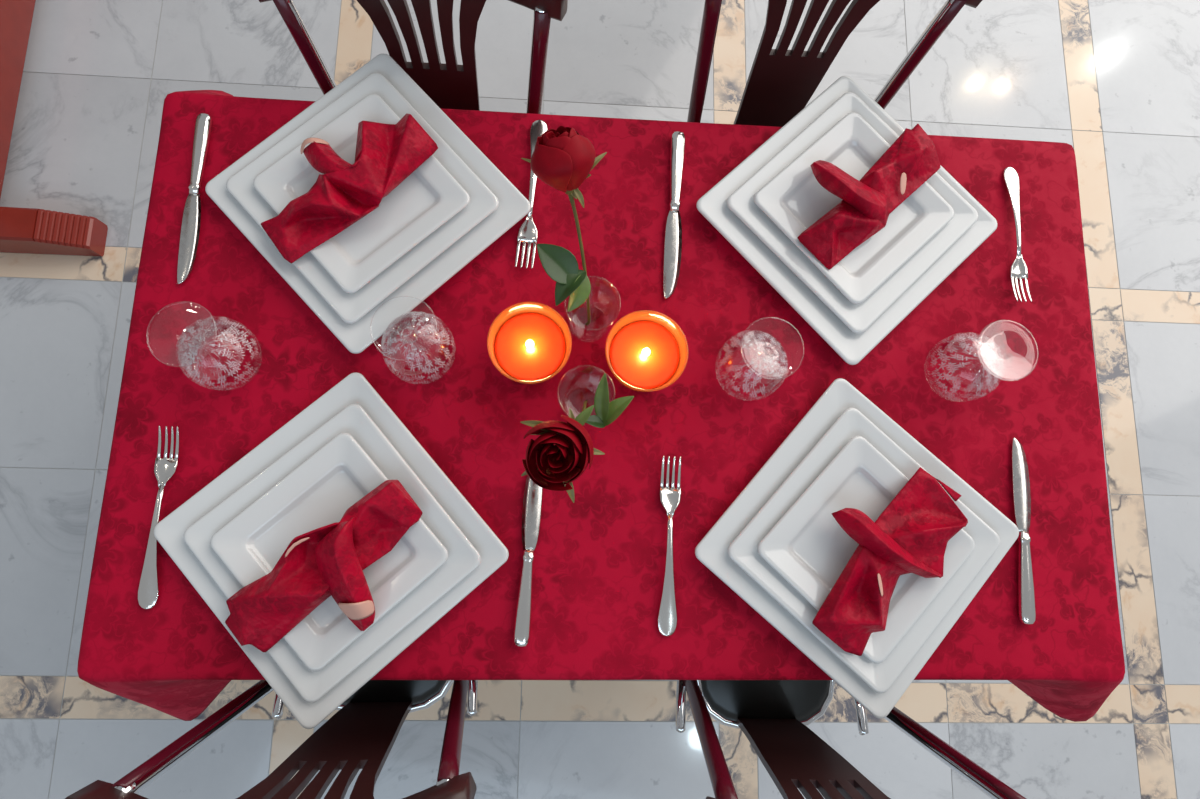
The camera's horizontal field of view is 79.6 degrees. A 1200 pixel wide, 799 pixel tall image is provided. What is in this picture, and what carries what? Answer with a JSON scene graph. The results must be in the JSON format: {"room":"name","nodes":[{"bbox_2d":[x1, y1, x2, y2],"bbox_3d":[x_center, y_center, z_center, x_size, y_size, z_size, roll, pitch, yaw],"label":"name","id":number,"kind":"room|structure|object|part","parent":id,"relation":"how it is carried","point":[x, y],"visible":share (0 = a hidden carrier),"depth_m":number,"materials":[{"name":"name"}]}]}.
{"room":"dining room","nodes":[
{"label":"dining room","id":0,"kind":"room"},
{"bbox_2d":[0,0,1199,798],"bbox_3d":[0.139,0.820,1.520,7.709,0.001,7.727,2,80,-3],"label":"floor","id":1,"kind":"structure","parent":0,"point":[1117,82],"depth_m":1.68,"materials":[{"name":"white stone"}]},
{"bbox_2d":[0,0,107,256],"bbox_3d":[-1.318,-1.085,0.999,0.498,1.500,1.265,2,80,-3],"label":"screen","id":2,"kind":"object","parent":1,"relation":"on","point":[22,230],"visible":1,"depth_m":1.59,"materials":[{"name":"red wood"}]},
{"bbox_3d":[-1.358,-1.008,1.645,0.090,0.100,1.190,2,80,-3],"label":"rail","id":3,"kind":"part","parent":2,"relation":"part of","materials":[{"name":"red wood"}]},
{"bbox_2d":[65,680,477,798],"bbox_3d":[-0.331,0.296,1.116,0.368,0.919,0.416,1,80,-4],"label":"dining chair","id":4,"kind":"object","parent":1,"relation":"on","point":[362,734],"visible":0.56,"depth_m":0.85,"materials":[{"name":"brown wood"}]},
{"bbox_3d":[-0.456,0.388,0.916,0.021,0.463,0.088,29,79,2],"label":"backrest post","id":5,"kind":"part","parent":4,"relation":"part of","materials":[{"name":"red wood"}]},
{"bbox_3d":[-0.303,0.394,0.667,0.368,0.067,0.066,1,80,-4],"label":"crest rail","id":6,"kind":"part","parent":4,"relation":"part of","materials":[{"name":"brown wood"}]},
{"bbox_3d":[-0.331,0.287,1.129,0.333,0.042,0.375,1,80,-4],"label":"seat","id":7,"kind":"part","parent":4,"relation":"part of","materials":[{"name":"black plastic"}]},
{"bbox_3d":[-0.183,0.391,0.933,0.021,0.463,0.088,-28,83,-8],"label":"backrest post","id":8,"kind":"part","parent":4,"relation":"part of","materials":[{"name":"red wood"}]},
{"bbox_2d":[259,0,567,113],"bbox_3d":[-0.251,-0.252,1.218,0.368,0.919,0.416,2,80,-3],"label":"dining chair","id":9,"kind":"object","parent":1,"relation":"on","point":[451,85],"visible":0.26,"depth_m":0.95,"materials":[{"name":"brown wood"}]},
{"bbox_3d":[-0.374,-0.410,1.063,0.021,0.463,0.088,-27,83,-8],"label":"backrest post","id":10,"kind":"part","parent":9,"relation":"part of","materials":[{"name":"red wood"}]},
{"bbox_3d":[-0.221,-0.498,0.831,0.368,0.067,0.066,2,80,-3],"label":"crest rail","id":11,"kind":"part","parent":9,"relation":"part of","materials":[{"name":"brown wood"}]},
{"bbox_3d":[-0.102,-0.402,1.079,0.021,0.463,0.088,30,79,2],"label":"backrest post","id":12,"kind":"part","parent":9,"relation":"part of","materials":[{"name":"red wood"}]},
{"bbox_2d":[687,0,981,126],"bbox_3d":[0.270,-0.290,1.259,0.368,0.919,0.416,2,80,-3],"label":"dining chair","id":13,"kind":"object","parent":1,"relation":"on","point":[781,82],"visible":0.36,"depth_m":1.04,"materials":[{"name":"brown wood"}]},
{"bbox_3d":[0.419,-0.440,1.120,0.021,0.463,0.088,30,79,2],"label":"backrest post","id":14,"kind":"part","parent":13,"relation":"part of","materials":[{"name":"red wood"}]},
{"bbox_3d":[0.300,-0.536,0.871,0.368,0.067,0.066,2,80,-3],"label":"crest rail","id":15,"kind":"part","parent":13,"relation":"part of","materials":[{"name":"brown wood"}]},
{"bbox_2d":[676,680,1025,798],"bbox_3d":[0.263,0.335,1.148,0.368,0.919,0.416,2,80,-3],"label":"dining chair","id":16,"kind":"object","parent":1,"relation":"on","point":[774,716],"visible":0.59,"depth_m":0.97,"materials":[{"name":"brown wood"}]},
{"bbox_3d":[0.263,0.326,1.161,0.333,0.042,0.375,2,80,-3],"label":"seat","id":17,"kind":"part","parent":16,"relation":"part of","materials":[{"name":"black plastic"}]},
{"bbox_3d":[0.407,0.434,0.964,0.021,0.463,0.088,-26,83,-8],"label":"backrest post","id":18,"kind":"part","parent":16,"relation":"part of","materials":[{"name":"red wood"}]},
{"bbox_3d":[0.014,0.041,1.269,1.212,0.747,0.702,2,80,-3],"label":"dining table","id":19,"kind":"object","parent":1,"relation":"on","visible":0,"materials":[{"name":"red patterned tablecloth fabric"}]},
{"bbox_2d":[77,90,1124,721],"bbox_3d":[0.034,-0.017,1.034,1.349,0.270,0.976,2,80,-3],"label":"tablecloth","id":20,"kind":"object","parent":19,"relation":"on","point":[599,562],"visible":0.63,"depth_m":0.89,"materials":[{"name":"red fabric"}]},
{"bbox_2d":[137,426,178,608],"bbox_3d":[-0.508,0.134,0.827,0.025,0.012,0.207,3,80,-3],"label":"fork","id":21,"kind":"object","parent":20,"relation":"on","point":[148,590],"visible":1,"depth_m":0.82,"materials":[{"name":"metal"}]},
{"bbox_3d":[-0.509,0.168,0.821,0.023,0.012,0.139,3,80,-3],"label":"handle","id":22,"kind":"part","parent":21,"relation":"part of","materials":[{"name":"metal"}]},
{"bbox_2d":[177,113,211,283],"bbox_3d":[-0.505,-0.252,0.896,0.023,0.013,0.225,2,80,-3],"label":"knife","id":23,"kind":"object","parent":20,"relation":"on","point":[190,227],"visible":1,"depth_m":0.89,"materials":[{"name":"metal"}]},
{"bbox_3d":[-0.507,-0.199,0.888,0.023,0.005,0.118,2,80,-3],"label":"blade","id":24,"kind":"part","parent":23,"relation":"part of","materials":[{"name":"metal"}]},
{"bbox_3d":[-0.504,-0.309,0.906,0.020,0.013,0.109,2,80,-3],"label":"handle","id":25,"kind":"part","parent":23,"relation":"part of","materials":[{"name":"metal"}]},
{"bbox_2d":[146,301,261,390],"bbox_3d":[-0.446,-0.060,0.816,0.086,0.112,0.086,2,80,-3],"label":"wine glass","id":26,"kind":"object","parent":20,"relation":"on","point":[221,317],"visible":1,"depth_m":0.83,"materials":[{"name":"clear glass"}]},
{"bbox_3d":[-0.445,-0.065,0.786,0.019,0.036,0.019,-21,82,-7],"label":"stem","id":27,"kind":"part","parent":26,"relation":"part of","materials":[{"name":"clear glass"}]},
{"bbox_2d":[176,316,261,390],"bbox_3d":[-0.448,-0.056,0.837,0.086,0.070,0.086,2,80,-3],"label":"bowl","id":28,"kind":"object","parent":26,"relation":"attached to","point":[221,317],"depth_m":0.83,"materials":[{"name":"clear glass"}]},
{"bbox_2d":[154,372,508,728],"bbox_3d":[-0.306,0.166,0.832,0.290,0.020,0.290,-40,85,-9],"label":"dinner plate","id":29,"kind":"object","parent":20,"relation":"on","point":[354,388],"visible":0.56,"depth_m":0.83,"materials":[{"name":"white ceramic"}]},
{"bbox_2d":[183,404,480,702],"bbox_3d":[-0.302,0.169,0.823,0.242,0.019,0.242,-39,85,-9],"label":"salad plate","id":30,"kind":"object","parent":29,"relation":"on","point":[463,558],"visible":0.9,"depth_m":0.82,"materials":[{"name":"white ceramic"}]},
{"bbox_2d":[210,433,447,670],"bbox_3d":[-0.303,0.169,0.815,0.193,0.018,0.193,-41,85,-9],"label":"plate","id":31,"kind":"object","parent":30,"relation":"on","point":[317,493],"visible":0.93,"depth_m":0.81,"materials":[{"name":"white ceramic"}]},
{"bbox_2d":[225,480,421,651],"bbox_3d":[-0.289,0.197,0.772,0.237,0.060,0.122,-38,84,-9],"label":"folded napkin","id":32,"kind":"object","parent":31,"relation":"on","point":[321,563],"visible":1,"depth_m":0.78,"materials":[{"name":"red fabric"}]},
{"bbox_2d":[205,54,530,353],"bbox_3d":[-0.287,-0.251,0.907,0.290,0.020,0.290,-42,85,-10],"label":"dinner plate","id":33,"kind":"object","parent":20,"relation":"on","point":[513,206],"visible":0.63,"depth_m":0.90,"materials":[{"name":"white ceramic"}]},
{"bbox_2d":[226,73,498,323],"bbox_3d":[-0.293,-0.253,0.899,0.242,0.019,0.242,-42,85,-9],"label":"salad plate","id":34,"kind":"object","parent":33,"relation":"on","point":[350,307],"visible":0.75,"depth_m":0.89,"materials":[{"name":"white ceramic"}]},
{"bbox_2d":[253,94,469,292],"bbox_3d":[-0.292,-0.255,0.891,0.193,0.018,0.193,-41,85,-9],"label":"plate","id":35,"kind":"object","parent":34,"relation":"on","point":[430,196],"visible":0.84,"depth_m":0.89,"materials":[{"name":"white ceramic"}]},
{"bbox_2d":[261,113,437,262],"bbox_3d":[-0.310,-0.273,0.862,0.229,0.047,0.119,-35,84,-9],"label":"folded napkin","id":36,"kind":"object","parent":35,"relation":"on","point":[344,193],"visible":1,"depth_m":0.86,"materials":[{"name":"red fabric"}]},
{"bbox_2d":[370,296,455,383],"bbox_3d":[-0.216,-0.068,0.833,0.086,0.112,0.086,40,80,4],"label":"wine glass","id":37,"kind":"object","parent":20,"relation":"on","point":[412,312],"visible":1,"depth_m":0.84,"materials":[{"name":"clear glass"}]},
{"bbox_3d":[-0.214,-0.073,0.802,0.019,0.036,0.019,-27,83,-8],"label":"stem","id":38,"kind":"part","parent":37,"relation":"part of","materials":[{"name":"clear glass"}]},
{"bbox_2d":[513,475,542,646],"bbox_3d":[-0.084,0.173,0.848,0.023,0.013,0.225,4,80,-3],"label":"knife","id":39,"kind":"object","parent":20,"relation":"on","point":[532,500],"visible":0.84,"depth_m":0.84,"materials":[{"name":"metal"}]},
{"bbox_3d":[-0.087,0.231,0.838,0.020,0.013,0.109,4,80,-3],"label":"handle","id":40,"kind":"part","parent":39,"relation":"part of","materials":[{"name":"metal"}]},
{"bbox_3d":[-0.080,0.121,0.859,0.023,0.005,0.118,4,80,-3],"label":"blade","id":41,"kind":"part","parent":39,"relation":"part of","materials":[{"name":"metal"}]},
{"bbox_2d":[487,303,571,383],"bbox_3d":[-0.083,-0.061,0.861,0.098,0.071,0.098,2,80,-3],"label":"glass candle","id":42,"kind":"object","parent":20,"relation":"on","point":[529,347],"visible":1,"depth_m":0.85,"materials":[{"name":"orange wax"}]},
{"bbox_2d":[515,120,547,268],"bbox_3d":[-0.087,-0.266,0.925,0.025,0.012,0.209,5,80,-3],"label":"fork","id":43,"kind":"object","parent":20,"relation":"on","point":[527,233],"visible":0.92,"depth_m":0.92,"materials":[{"name":"metal"}]},
{"bbox_3d":[-0.085,-0.300,0.932,0.024,0.012,0.140,5,80,-3],"label":"handle","id":44,"kind":"part","parent":43,"relation":"part of","materials":[{"name":"metal"}]},
{"bbox_2d":[557,365,614,424],"bbox_3d":[-0.018,0.001,0.847,0.065,0.085,0.065,2,80,-3],"label":"bud vase","id":45,"kind":"object","parent":20,"relation":"on","point":[559,392],"visible":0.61,"depth_m":0.82,"materials":[{"name":"clear glass"}]},
{"bbox_2d":[520,373,633,502],"bbox_3d":[-0.033,0.036,0.775,0.088,0.192,0.136,32,80,2],"label":"rose","id":46,"kind":"object","parent":45,"relation":"in","point":[550,466],"visible":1,"depth_m":0.71,"materials":[{"name":"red plant"}]},
{"bbox_3d":[-0.027,0.028,0.798,0.014,0.150,0.088,27,79,1],"label":"stem","id":47,"kind":"part","parent":46,"relation":"part of","materials":[{"name":"green plant"}]},
{"bbox_2d":[564,276,620,340],"bbox_3d":[-0.011,-0.103,0.866,0.065,0.085,0.065,2,80,-3],"label":"bud vase","id":48,"kind":"object","parent":20,"relation":"on","point":[574,327],"visible":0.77,"depth_m":0.85,"materials":[{"name":"clear glass"}]},
{"bbox_2d":[521,126,606,325],"bbox_3d":[-0.042,-0.181,0.795,0.087,0.228,0.157,2,80,-3],"label":"rose","id":49,"kind":"object","parent":48,"relation":"in","point":[562,158],"visible":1,"depth_m":0.72,"materials":[{"name":"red plant"}]},
{"bbox_3d":[-0.025,-0.157,0.816,0.011,0.180,0.106,-15,81,-6],"label":"stem","id":50,"kind":"part","parent":49,"relation":"part of","materials":[{"name":"green plant"}]},
{"bbox_2d":[607,315,685,391],"bbox_3d":[0.053,-0.052,0.868,0.098,0.071,0.098,-23,82,-7],"label":"glass candle","id":51,"kind":"object","parent":20,"relation":"on","point":[644,355],"visible":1,"depth_m":0.86,"materials":[{"name":"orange wax"}]},
{"bbox_2d":[657,456,680,635],"bbox_3d":[0.083,0.173,0.858,0.025,0.013,0.210,3,80,-3],"label":"fork","id":52,"kind":"object","parent":20,"relation":"on","point":[669,497],"visible":1,"depth_m":0.85,"materials":[{"name":"metal"}]},
{"bbox_3d":[0.081,0.207,0.853,0.024,0.012,0.141,3,80,-3],"label":"handle","id":53,"kind":"part","parent":52,"relation":"part of","materials":[{"name":"metal"}]},
{"bbox_2d":[663,131,684,298],"bbox_3d":[0.097,-0.241,0.933,0.023,0.014,0.230,4,80,-3],"label":"knife","id":54,"kind":"object","parent":20,"relation":"on","point":[673,228],"visible":1,"depth_m":0.93,"materials":[{"name":"metal"}]},
{"bbox_3d":[0.093,-0.187,0.925,0.023,0.006,0.121,4,80,-3],"label":"blade","id":55,"kind":"part","parent":54,"relation":"part of","materials":[{"name":"metal"}]},
{"bbox_3d":[0.100,-0.299,0.944,0.020,0.014,0.111,4,80,-3],"label":"handle","id":56,"kind":"part","parent":54,"relation":"part of","materials":[{"name":"metal"}]},
{"bbox_2d":[715,317,800,400],"bbox_3d":[0.189,-0.048,0.855,0.086,0.112,0.086,-11,81,-6],"label":"wine glass","id":57,"kind":"object","parent":20,"relation":"on","point":[782,381],"visible":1,"depth_m":0.86,"materials":[{"name":"clear glass"}]},
{"bbox_3d":[0.191,-0.053,0.825,0.019,0.036,0.019,-34,84,-9],"label":"stem","id":58,"kind":"part","parent":57,"relation":"part of","materials":[{"name":"clear glass"}]},
{"bbox_2d":[696,76,996,364],"bbox_3d":[0.323,-0.239,0.945,0.290,0.020,0.290,-42,85,-10],"label":"dinner plate","id":59,"kind":"object","parent":20,"relation":"on","point":[852,347],"visible":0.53,"depth_m":0.93,"materials":[{"name":"white ceramic"}]},
{"bbox_2d":[727,92,977,333],"bbox_3d":[0.328,-0.245,0.938,0.242,0.019,0.242,-43,85,-10],"label":"salad plate","id":60,"kind":"object","parent":59,"relation":"on","point":[858,318],"visible":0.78,"depth_m":0.92,"materials":[{"name":"white ceramic"}]},
{"bbox_2d":[754,112,953,303],"bbox_3d":[0.327,-0.247,0.930,0.193,0.018,0.193,-42,85,-9],"label":"plate","id":61,"kind":"object","parent":60,"relation":"on","point":[794,200],"visible":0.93,"depth_m":0.93,"materials":[{"name":"white ceramic"}]},
{"bbox_2d":[797,124,939,269],"bbox_3d":[0.335,-0.279,0.901,0.232,0.053,0.121,-42,85,-10],"label":"folded napkin","id":62,"kind":"object","parent":61,"relation":"on","point":[865,207],"visible":1,"depth_m":0.90,"materials":[{"name":"red fabric"}]},
{"bbox_2d":[695,378,1018,718],"bbox_3d":[0.311,0.172,0.871,0.290,0.020,0.290,41,80,4],"label":"dinner plate","id":63,"kind":"object","parent":20,"relation":"on","point":[712,550],"visible":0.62,"depth_m":0.86,"materials":[{"name":"white ceramic"}]},
{"bbox_2d":[728,408,999,692],"bbox_3d":[0.315,0.175,0.862,0.242,0.019,0.242,43,80,4],"label":"salad plate","id":64,"kind":"object","parent":63,"relation":"on","point":[743,550],"visible":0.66,"depth_m":0.85,"materials":[{"name":"white ceramic"}]},
{"bbox_2d":[758,436,974,663],"bbox_3d":[0.315,0.174,0.854,0.193,0.018,0.193,44,80,4],"label":"plate","id":65,"kind":"object","parent":64,"relation":"on","point":[807,546],"visible":0.69,"depth_m":0.85,"materials":[{"name":"white ceramic"}]},
{"bbox_2d":[812,467,967,655],"bbox_3d":[0.329,0.172,0.823,0.238,0.050,0.141,-40,85,-9],"label":"folded napkin","id":66,"kind":"object","parent":65,"relation":"on","point":[912,534],"visible":1,"depth_m":0.82,"materials":[{"name":"red fabric"}]},
{"bbox_2d":[924,320,1037,401],"bbox_3d":[0.461,-0.047,0.873,0.086,0.112,0.086,27,79,1],"label":"wine glass","id":67,"kind":"object","parent":20,"relation":"on","point":[991,340],"visible":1,"depth_m":0.88,"materials":[{"name":"clear glass"}]},
{"bbox_2d":[924,332,1004,401],"bbox_3d":[0.459,-0.043,0.894,0.086,0.070,0.086,27,79,1],"label":"bowl","id":68,"kind":"object","parent":67,"relation":"attached to","point":[991,340],"depth_m":0.89,"materials":[{"name":"clear glass"}]},
{"bbox_3d":[0.463,-0.052,0.843,0.019,0.036,0.019,5,80,-3],"label":"stem","id":69,"kind":"part","parent":67,"relation":"part of","materials":[{"name":"clear glass"}]},
{"bbox_2d":[1003,167,1031,301],"bbox_3d":[0.556,-0.222,0.960,0.023,0.012,0.193,3,80,-3],"label":"fork","id":70,"kind":"object","parent":20,"relation":"on","point":[1018,270],"visible":1,"depth_m":0.95,"materials":[{"name":"metal"}]},
{"bbox_3d":[0.557,-0.253,0.966,0.022,0.011,0.129,2,80,-3],"label":"handle","id":71,"kind":"part","parent":70,"relation":"part of","materials":[{"name":"metal"}]},
{"bbox_2d":[1012,438,1035,624],"bbox_3d":[0.524,0.160,0.890,0.023,0.013,0.227,4,80,-3],"label":"knife","id":72,"kind":"object","parent":20,"relation":"on","point":[1026,604],"visible":1,"depth_m":0.89,"materials":[{"name":"metal"}]},
{"bbox_3d":[0.527,0.107,0.901,0.023,0.005,0.119,4,80,-3],"label":"blade","id":73,"kind":"part","parent":72,"relation":"part of","materials":[{"name":"silver metal"}]},
{"bbox_3d":[0.520,0.218,0.880,0.020,0.013,0.110,4,80,-3],"label":"handle","id":74,"kind":"part","parent":72,"relation":"part of","materials":[{"name":"silver metal"}]}
]}

